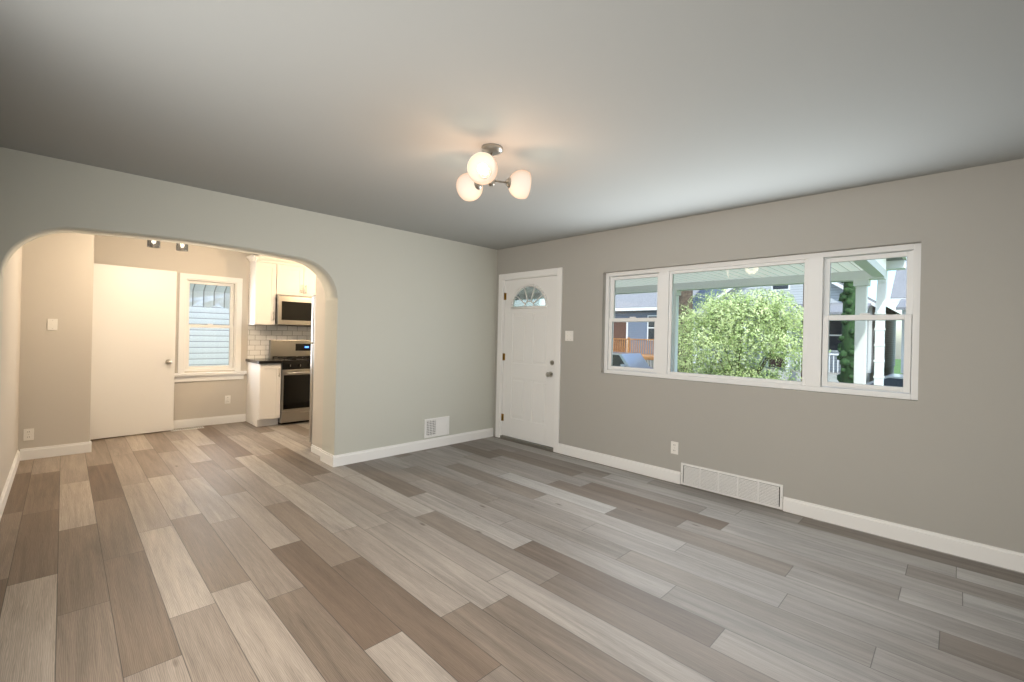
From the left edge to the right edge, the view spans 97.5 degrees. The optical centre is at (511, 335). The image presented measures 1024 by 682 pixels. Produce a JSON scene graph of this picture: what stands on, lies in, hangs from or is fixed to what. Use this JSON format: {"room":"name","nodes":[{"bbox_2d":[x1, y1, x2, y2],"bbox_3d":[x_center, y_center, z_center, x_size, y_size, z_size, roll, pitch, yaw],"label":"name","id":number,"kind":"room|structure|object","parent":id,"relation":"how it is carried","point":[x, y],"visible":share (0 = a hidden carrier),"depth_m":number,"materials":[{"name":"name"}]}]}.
{"room":"empty living room","nodes":[
{"label":"empty living room","id":0,"kind":"room"},
{"bbox_2d":[0,247,21,495],"bbox_3d":[-2.724,0.040,2.051,0.350,2.500,8.150,1,0,-45],"label":"wall","id":1,"kind":"structure","parent":0,"point":[10,361],"depth_m":3.66,"materials":[{"name":"grey paint"}]},
{"bbox_2d":[0,449,20,519],"bbox_3d":[-4.131,1.203,3.690,2.180,0.112,0.016,1,0,45],"label":"baseboard","id":2,"kind":"structure","parent":1,"relation":"attached to","point":[6,490],"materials":[{"name":"white paint"}]},
{"bbox_2d":[18,233,93,450],"bbox_3d":[-4.997,-0.011,4.939,0.520,2.500,0.850,1,0,-45],"label":"wall","id":3,"kind":"structure","parent":0,"point":[55,365],"depth_m":4.63,"materials":[{"name":"grey paint"}]},
{"bbox_2d":[23,428,33,440],"bbox_3d":[-4.849,0.992,4.503,0.072,0.116,0.008,1,0,-45],"label":"outlet","id":4,"kind":"object","parent":3,"relation":"attached to","point":[28,434],"depth_m":4.50,"materials":[{"name":"white plastic"}]},
{"bbox_2d":[47,319,57,329],"bbox_3d":[-4.715,-0.115,4.606,0.072,0.116,0.017,1,0,-45],"label":"light switch","id":5,"kind":"object","parent":3,"relation":"attached to","point":[52,324],"depth_m":4.61,"materials":[{"name":"white plastic"}]},
{"bbox_2d":[21,441,91,460],"bbox_3d":[-4.705,1.190,4.653,0.026,0.112,0.506,1,0,45],"label":"baseboard","id":6,"kind":"structure","parent":3,"relation":"attached to","point":[49,451],"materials":[{"name":"white paint"}]},
{"bbox_2d":[90,263,176,439],"bbox_3d":[-4.727,0.191,5.621,0.817,2.083,0.195,1,0,-45],"label":"interior door","id":7,"kind":"structure","parent":3,"relation":"in","point":[133,349],"depth_m":5.57,"materials":[{"name":"white paint"}]},
{"bbox_2d":[94,235,310,419],"bbox_3d":[-4.187,0.007,6.491,4.960,2.500,0.200,1,0,-45],"label":"wall","id":8,"kind":"structure","parent":0,"point":[198,399],"depth_m":6.18,"materials":[{"name":"grey paint"}]},
{"bbox_2d":[189,283,229,308],"bbox_3d":[-4.618,-0.818,6.722,1.050,0.770,0.758,1,0,-45],"label":"canopy","id":9,"kind":"object","parent":8,"relation":"attached to","point":[201,294],"depth_m":7.07,"materials":[{"name":"metal"}]},
{"bbox_2d":[173,414,245,428],"bbox_3d":[-4.527,1.194,6.026,0.016,0.112,1.690,1,0,45],"label":"baseboard","id":10,"kind":"structure","parent":8,"relation":"attached to","point":[195,422],"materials":[{"name":"white paint"}]},
{"bbox_2d":[177,273,242,372],"bbox_3d":[-4.290,-0.166,6.372,0.746,1.352,0.218,1,0,-45],"label":"dining window","id":11,"kind":"structure","parent":8,"relation":"in","point":[231,326],"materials":[{"name":"white paint"}]},
{"bbox_2d":[174,371,246,381],"bbox_3d":[-4.241,0.571,6.309,0.885,0.120,0.120,1,0,-45],"label":"window sill","id":12,"kind":"structure","parent":8,"relation":"attached to","point":[204,376],"depth_m":6.27,"materials":[{"name":"white paint"}]},
{"bbox_2d":[225,395,230,403],"bbox_3d":[-4.092,0.919,6.460,0.072,0.116,0.008,1,0,-45],"label":"outlet","id":13,"kind":"object","parent":8,"relation":"attached to","point":[228,399],"depth_m":6.46,"materials":[{"name":"white plastic"}]},
{"bbox_2d":[248,254,276,325],"bbox_3d":[-3.677,-0.657,6.613,0.274,0.999,0.322,1,0,-45],"label":"upper cabinet","id":14,"kind":"object","parent":8,"relation":"attached to","point":[270,278],"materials":[{"name":"white wood"}]},
{"bbox_2d":[277,258,315,297],"bbox_3d":[-3.301,-0.873,6.984,0.764,0.549,0.322,1,0,-45],"label":"upper cabinet","id":15,"kind":"object","parent":8,"relation":"attached to","point":[294,278],"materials":[{"name":"white wood"}]},
{"bbox_2d":[275,295,311,325],"bbox_3d":[-3.269,-0.370,6.939,0.756,0.440,0.424,1,0,-45],"label":"over-the-range microwave","id":16,"kind":"object","parent":15,"relation":"attached to","point":[293,311],"depth_m":6.70,"materials":[{"name":"silver metal"}]},
{"bbox_2d":[0,147,497,454],"bbox_3d":[-1.939,0.058,4.526,4.560,2.500,0.300,1,0,-45],"label":"wall","id":17,"kind":"structure","parent":0,"point":[410,333],"depth_m":4.64,"materials":[{"name":"grey paint"}]},
{"bbox_2d":[320,450,331,465],"bbox_3d":[-1.898,1.253,4.601,0.290,0.112,0.016,1,0,45],"label":"baseboard","id":18,"kind":"structure","parent":17,"relation":"attached to","point":[325,457],"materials":[{"name":"white paint"}]},
{"bbox_2d":[332,428,492,466],"bbox_3d":[-1.021,1.273,5.247,0.016,0.112,2.170,1,0,45],"label":"baseboard","id":19,"kind":"structure","parent":17,"relation":"attached to","point":[376,453],"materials":[{"name":"white paint"}]},
{"bbox_2d":[424,416,448,438],"bbox_3d":[-0.896,1.092,5.368,0.360,0.224,0.015,1,0,-45],"label":"air vent","id":20,"kind":"object","parent":17,"relation":"in","point":[435,427],"depth_m":5.36,"materials":[{"name":"white metal"}]},
{"bbox_2d":[312,276,324,448],"bbox_3d":[-2.063,0.055,4.911,0.030,2.500,0.420,1,0,-45],"label":"wall","id":21,"kind":"structure","parent":0,"point":[318,382],"depth_m":4.95,"materials":[{"name":"grey paint"}]},
{"bbox_2d":[311,444,321,455],"bbox_3d":[-2.105,1.265,4.896,0.420,0.080,0.012,1,0,45],"label":"baseboard","id":22,"kind":"structure","parent":21,"relation":"attached to","point":[314,449],"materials":[{"name":"white paint"}]},
{"bbox_2d":[0,421,1023,681],"bbox_3d":[-1.160,1.386,3.610,5.210,0.120,8.700,1,0,-45],"label":"floor","id":23,"kind":"structure","parent":0,"point":[242,553],"depth_m":2.50,"materials":[{"name":"plastic"}]},
{"bbox_2d":[170,426,203,430],"bbox_3d":[-4.362,1.251,6.030,0.360,0.006,0.115,1,0,-45],"label":"floor vent","id":24,"kind":"object","parent":23,"relation":"in","point":[187,428],"depth_m":6.03,"materials":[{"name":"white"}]},
{"bbox_2d":[246,362,280,426],"bbox_3d":[-3.606,0.827,6.509,0.274,0.885,0.617,1,0,-45],"label":"base cabinet","id":25,"kind":"object","parent":23,"relation":"on","point":[263,382],"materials":[{"name":"white wood"}]},
{"bbox_2d":[245,358,280,365],"bbox_3d":[-3.595,0.365,6.492,0.300,0.040,0.642,1,0,-45],"label":"countertop","id":26,"kind":"structure","parent":25,"relation":"on","point":[260,361],"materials":[{"name":"black stone"}]},
{"bbox_2d":[269,340,313,423],"bbox_3d":[-3.202,0.677,6.848,0.756,1.205,0.682,1,0,-45],"label":"range","id":27,"kind":"object","parent":23,"relation":"on","point":[294,356],"depth_m":6.57,"materials":[{"name":"silver metal"}]},
{"bbox_2d":[309,295,314,443],"bbox_3d":[-1.884,0.422,5.293,0.764,1.775,0.656,1,0,-45],"label":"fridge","id":28,"kind":"object","parent":23,"relation":"on","point":[312,370],"depth_m":5.18,"materials":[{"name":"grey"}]},
{"bbox_2d":[0,0,1023,249],"bbox_3d":[-1.100,-1.233,3.610,5.210,0.120,8.700,1,0,-45],"label":"ceiling","id":29,"kind":"structure","parent":0,"point":[592,116],"depth_m":2.18,"materials":[{"name":"grey paint"}]},
{"bbox_2d":[147,240,187,251],"bbox_3d":[-3.914,-1.112,5.112,0.400,0.250,0.116,1,0,-45],"label":"pendant light","id":30,"kind":"object","parent":29,"relation":"hanging from","point":[156,244],"depth_m":5.08,"materials":[{"name":"silver metal"}]},
{"bbox_2d":[456,143,530,200],"bbox_3d":[-0.139,-1.008,2.767,0.483,0.288,0.431,1,0,-45],"label":"ceiling light","id":31,"kind":"object","parent":29,"relation":"hanging from","point":[482,168],"depth_m":2.73,"materials":[{"name":"white glass"}]},
{"bbox_2d":[493,158,1023,552],"bbox_3d":[0.588,0.115,5.363,0.200,2.500,8.550,1,0,-45],"label":"wall","id":32,"kind":"structure","parent":0,"point":[943,454],"depth_m":3.26,"materials":[{"name":"grey paint"}]},
{"bbox_2d":[501,276,556,446],"bbox_3d":[0.192,0.300,5.621,0.123,2.043,0.912,1,0,-45],"label":"front door","id":33,"kind":"structure","parent":32,"relation":"in","point":[527,414],"depth_m":5.61,"materials":[{"name":"white paint"}]},
{"bbox_2d":[495,267,562,452],"bbox_3d":[0.256,0.277,5.679,0.218,2.162,1.072,1,0,-45],"label":"door frame","id":34,"kind":"structure","parent":32,"relation":"attached to","point":[552,271],"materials":[{"name":"white paint"}]},
{"bbox_2d":[565,331,572,340],"bbox_3d":[0.653,0.002,5.147,0.017,0.116,0.115,1,0,-45],"label":"light switch","id":35,"kind":"object","parent":32,"relation":"attached to","point":[568,335],"depth_m":5.15,"materials":[{"name":"white plastic"}]},
{"bbox_2d":[558,443,680,483],"bbox_3d":[1.057,1.320,4.714,1.460,0.112,0.016,1,0,45],"label":"baseboard","id":36,"kind":"structure","parent":32,"relation":"attached to","point":[657,472],"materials":[{"name":"white paint"}]},
{"bbox_2d":[671,441,677,454],"bbox_3d":[1.537,1.061,4.245,0.008,0.116,0.072,1,0,-45],"label":"outlet","id":37,"kind":"object","parent":32,"relation":"attached to","point":[674,447],"depth_m":4.24,"materials":[{"name":"white plastic"}]},
{"bbox_2d":[681,462,782,509],"bbox_3d":[1.876,1.292,3.899,0.010,0.200,0.840,1,0,-45],"label":"air vent","id":38,"kind":"object","parent":32,"relation":"in","point":[762,492],"depth_m":3.86,"materials":[{"name":"white metal"}]},
{"bbox_2d":[604,243,920,399],"bbox_3d":[1.937,-0.117,4.013,0.089,1.085,2.540,1,0,-45],"label":"window","id":39,"kind":"structure","parent":32,"relation":"in","point":[817,317],"depth_m":3.55,"materials":[{"name":"white plastic"}]},
{"bbox_2d":[783,497,1023,572],"bbox_3d":[2.759,1.359,3.012,1.655,0.112,0.016,1,0,45],"label":"baseboard","id":40,"kind":"structure","parent":32,"relation":"attached to","point":[991,555],"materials":[{"name":"white paint"}]},
{"label":"outside","id":41,"kind":"structure","parent":0,"visible":0},
{"bbox_2d":[894,359,900,373],"bbox_3d":[10.550,2.632,24.749,130.000,0.320,160.000,1,0,-45],"label":"lawn","id":42,"kind":"structure","parent":41,"point":[897,364],"depth_m":43.62,"materials":[{"name":"green plant"}]},
{"bbox_2d":[189,304,229,365],"bbox_3d":[-5.858,-1.331,8.715,16.000,6.900,0.350,1,0,-45],"label":"neighbor siding","id":43,"kind":"object","parent":42,"relation":"on","point":[218,343],"depth_m":8.61,"materials":[{"name":"white"}]},
{"bbox_2d":[613,288,725,367],"bbox_3d":[8.877,-1.117,30.063,12.670,7.340,8.700,1,0,-45],"label":"house","id":44,"kind":"structure","parent":42,"relation":"on","point":[621,340],"depth_m":27.02,"materials":[{"name":"concrete"}]},
{"bbox_2d":[677,290,692,371],"bbox_3d":[4.057,-3.662,14.267,6.367,12.110,6.466,1,0,-45],"label":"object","id":45,"kind":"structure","parent":42,"relation":"on","point":[687,297],"depth_m":13.30,"materials":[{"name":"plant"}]},
{"bbox_2d":[517,257,906,385],"bbox_3d":[1.573,0.363,6.665,3.038,3.850,6.310,1,0,-45],"label":"porch","id":46,"kind":"object","parent":42,"relation":"on","point":[859,300],"depth_m":5.12,"materials":[{"name":"wood"}]},
{"bbox_2d":[677,287,830,380],"bbox_3d":[4.535,0.610,8.968,3.165,3.590,3.053,1,0,-45],"label":"bush","id":47,"kind":"object","parent":42,"relation":"on","point":[725,335],"depth_m":8.54,"materials":[{"name":"green plant"}]},
{"bbox_2d":[693,282,898,382],"bbox_3d":[15.445,-0.688,24.194,13.670,6.780,7.700,1,0,-45],"label":"house","id":48,"kind":"structure","parent":42,"relation":"on","point":[835,336],"depth_m":20.51,"materials":[{"name":"concrete"}]},
{"bbox_2d":[837,281,855,382],"bbox_3d":[9.169,-2.443,12.214,2.080,9.809,2.068,1,0,-45],"label":"tree","id":49,"kind":"object","parent":42,"relation":"on","point":[843,343],"depth_m":12.03,"materials":[{"name":"green plant"}]},
{"bbox_2d":[890,260,906,373],"bbox_3d":[21.110,-0.999,17.830,13.670,7.660,8.700,1,0,-45],"label":"house","id":50,"kind":"structure","parent":42,"relation":"on","point":[902,290],"depth_m":18.16,"materials":[{"name":"concrete"}]},
{"bbox_3d":[3.056,2.457,17.253,14.200,0.330,160.000,1,0,-45],"label":"street","id":51,"kind":"object","parent":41,"visible":0},
{"bbox_2d":[612,352,653,368],"bbox_3d":[4.807,1.611,21.805,1.925,1.660,5.210,1,0,-45],"label":"car","id":52,"kind":"object","parent":51,"relation":"on","point":[639,361],"depth_m":20.73,"materials":[{"name":"silver metal"}]},
{"bbox_2d":[709,368,780,379],"bbox_3d":[7.913,1.837,15.583,1.925,1.350,4.410,1,0,-45],"label":"car","id":53,"kind":"object","parent":51,"relation":"on","point":[759,374],"depth_m":15.28,"materials":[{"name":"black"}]},
{"bbox_2d":[801,284,803,379],"bbox_3d":[11.792,-2.231,17.960,0.247,9.500,2.000,1,0,-45],"label":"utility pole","id":54,"kind":"object","parent":51,"relation":"on","point":[802,327],"depth_m":17.97,"materials":[{"name":"brown wood"}]},
{"bbox_2d":[866,374,902,386],"bbox_3d":[12.650,1.944,13.957,1.925,1.350,4.610,1,0,-45],"label":"sedan","id":55,"kind":"object","parent":51,"relation":"on","point":[887,378],"depth_m":13.79,"materials":[{"name":"silver metal"}]}
]}

